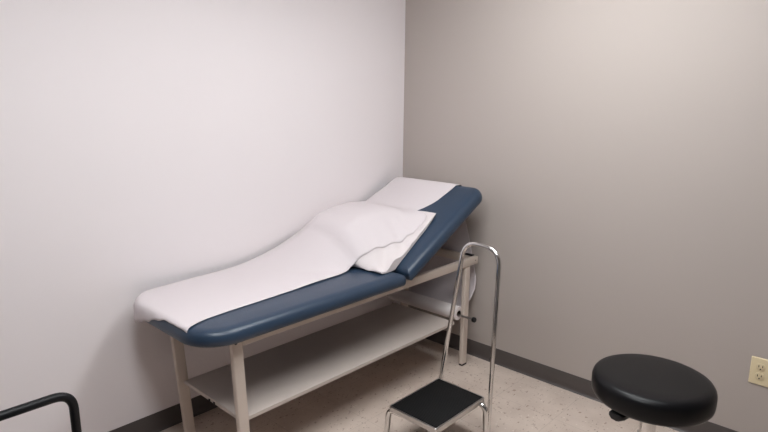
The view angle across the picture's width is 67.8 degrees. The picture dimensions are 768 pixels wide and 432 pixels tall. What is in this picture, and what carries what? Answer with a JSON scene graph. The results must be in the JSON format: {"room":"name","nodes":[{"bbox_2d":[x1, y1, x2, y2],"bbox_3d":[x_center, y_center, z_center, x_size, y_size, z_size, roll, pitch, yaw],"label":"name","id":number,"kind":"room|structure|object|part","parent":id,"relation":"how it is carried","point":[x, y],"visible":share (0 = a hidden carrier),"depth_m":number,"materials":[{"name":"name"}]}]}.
{"room":"examination room","nodes":[
{"label":"examination room","id":0,"kind":"room"},
{"bbox_2d":[0,0,405,431],"bbox_3d":[-1.301,-0.177,2.524,0.100,2.620,4.300,11,16,42],"label":"wall","id":1,"kind":"structure","parent":0,"point":[145,145],"depth_m":2.71,"materials":[{"name":"white paint"}]},
{"bbox_2d":[109,395,217,431],"bbox_3d":[-1.272,1.065,2.737,0.014,0.102,4.100,11,16,42],"label":"baseboard","id":2,"kind":"structure","parent":1,"relation":"attached to","point":[166,418],"depth_m":2.91,"materials":[{"name":"plastic"}]},
{"bbox_2d":[160,338,678,431],"bbox_3d":[0.076,1.428,1.530,3.900,0.100,4.300,11,16,42],"label":"floor","id":3,"kind":"structure","parent":0,"point":[359,400],"depth_m":3.16,"materials":[{"name":"tile"}]},
{"bbox_2d":[0,392,81,431],"bbox_3d":[-1.118,0.888,1.614,0.548,0.900,0.698,11,16,42],"label":"armchair","id":4,"kind":"object","parent":3,"relation":"on","point":[70,400],"visible":1,"depth_m":1.93,"materials":[{"name":"black paint"}]},
{"bbox_2d":[145,181,481,431],"bbox_3d":[-0.284,0.471,3.104,0.778,1.140,1.938,11,16,42],"label":"table","id":5,"kind":"object","parent":3,"relation":"on","point":[247,388],"visible":0.67,"depth_m":2.85,"materials":[{"name":"blue leather"}]},
{"bbox_3d":[-0.969,0.757,2.738,0.028,0.688,0.100,11,16,42],"label":"leg","id":6,"kind":"part","parent":5,"relation":"part of","materials":[{"name":"beige metal"}]},
{"bbox_3d":[-0.601,0.826,2.416,0.028,0.688,0.082,11,16,42],"label":"leg","id":7,"kind":"part","parent":5,"relation":"part of","materials":[{"name":"beige metal"}]},
{"bbox_2d":[145,266,405,347],"bbox_3d":[-0.547,0.363,2.803,0.727,0.074,1.178,11,16,42],"label":"seat cushion","id":8,"kind":"object","parent":5,"relation":"on","point":[244,323],"depth_m":2.49,"materials":[{"name":"blue leather"}]},
{"bbox_2d":[133,177,475,332],"bbox_3d":[-0.318,0.303,3.131,0.677,0.839,2.001,11,16,42],"label":"paper","id":9,"kind":"object","parent":5,"relation":"on","point":[329,244],"visible":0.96,"depth_m":3.10,"materials":[{"name":"white paper"}]},
{"bbox_2d":[184,302,453,419],"bbox_3d":[-0.271,0.723,3.120,0.510,0.017,1.506,11,16,42],"label":"shelf","id":10,"kind":"object","parent":5,"relation":"attached to","point":[276,376],"depth_m":2.98,"materials":[{"name":"beige laminate"}]},
{"bbox_3d":[-0.006,0.392,2.976,0.028,0.047,1.720,11,16,42],"label":"rail","id":11,"kind":"part","parent":5,"relation":"part of","materials":[{"name":"beige metal"}]},
{"bbox_2d":[352,211,435,273],"bbox_3d":[-0.097,0.095,3.304,0.673,0.257,0.563,11,16,42],"label":"pillow","id":12,"kind":"object","parent":5,"relation":"on","point":[384,260],"visible":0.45,"depth_m":3.05,"materials":[{"name":"white fabric"}]},
{"bbox_2d":[389,181,481,280],"bbox_3d":[0.109,0.038,3.449,0.734,0.420,0.708,11,16,42],"label":"backrest cushion","id":13,"kind":"object","parent":5,"relation":"on","point":[452,209],"depth_m":3.24,"materials":[{"name":"blue leather"}]},
{"bbox_3d":[0.505,0.625,3.588,0.028,0.638,0.050,11,16,42],"label":"leg","id":14,"kind":"part","parent":5,"relation":"part of","materials":[{"name":"beige metal"}]},
{"bbox_3d":[0.269,0.578,3.740,0.755,0.014,0.014,11,16,42],"label":"paper rod","id":15,"kind":"part","parent":5,"relation":"part of","materials":[{"name":"silver metal"}]},
{"bbox_2d":[384,242,500,431],"bbox_3d":[0.301,0.639,2.749,0.368,0.965,0.515,11,16,42],"label":"step stool","id":16,"kind":"object","parent":3,"relation":"on","point":[440,403],"visible":1,"depth_m":2.77,"materials":[{"name":"silver metal"}]},
{"bbox_3d":[0.039,1.016,2.742,0.100,0.202,0.039,11,16,42],"label":"leg","id":17,"kind":"part","parent":16,"relation":"part of","materials":[{"name":"silver metal"}]},
{"bbox_3d":[0.435,0.606,2.890,0.349,0.954,0.121,11,16,42],"label":"handrail","id":18,"kind":"part","parent":16,"relation":"part of","materials":[{"name":"silver metal"}]},
{"bbox_3d":[0.475,1.004,2.819,0.100,0.202,0.033,11,16,42],"label":"leg","id":19,"kind":"part","parent":16,"relation":"part of","materials":[{"name":"silver metal"}]},
{"bbox_2d":[591,354,717,431],"bbox_3d":[1.012,0.913,2.242,0.552,0.645,0.557,11,16,42],"label":"round stool","id":20,"kind":"object","parent":3,"relation":"on","point":[650,390],"visible":1,"depth_m":2.07,"materials":[{"name":"black leather"}]},
{"bbox_2d":[403,0,767,431],"bbox_3d":[1.557,-0.189,2.734,3.800,2.620,0.100,11,16,42],"label":"wall","id":21,"kind":"structure","parent":0,"point":[615,152],"depth_m":3.02,"materials":[{"name":"beige paint"}]},
{"bbox_2d":[426,330,737,431],"bbox_3d":[1.469,1.045,2.978,3.700,0.102,0.014,11,16,42],"label":"baseboard","id":22,"kind":"structure","parent":21,"relation":"attached to","point":[561,379],"depth_m":3.47,"materials":[{"name":"plastic"}]},
{"bbox_2d":[748,356,767,386],"bbox_3d":[1.747,0.724,2.655,0.083,0.132,0.009,11,16,42],"label":"wall outlet","id":23,"kind":"object","parent":21,"relation":"attached to","point":[758,374],"visible":1,"depth_m":2.65,"materials":[{"name":"beige plastic"}]},
{"bbox_2d":[755,373,763,380],"bbox_3d":[1.745,0.747,2.657,0.036,0.035,0.003,11,16,42],"label":"receptacle","id":24,"kind":"object","parent":23,"relation":"attached to","point":[758,376],"depth_m":2.66,"materials":[{"name":"beige plastic"}]},
{"bbox_2d":[756,363,764,371],"bbox_3d":[1.745,0.702,2.648,0.036,0.035,0.003,11,16,42],"label":"receptacle","id":25,"kind":"object","parent":23,"relation":"attached to","point":[760,367],"depth_m":2.65,"materials":[{"name":"beige plastic"}]}
]}

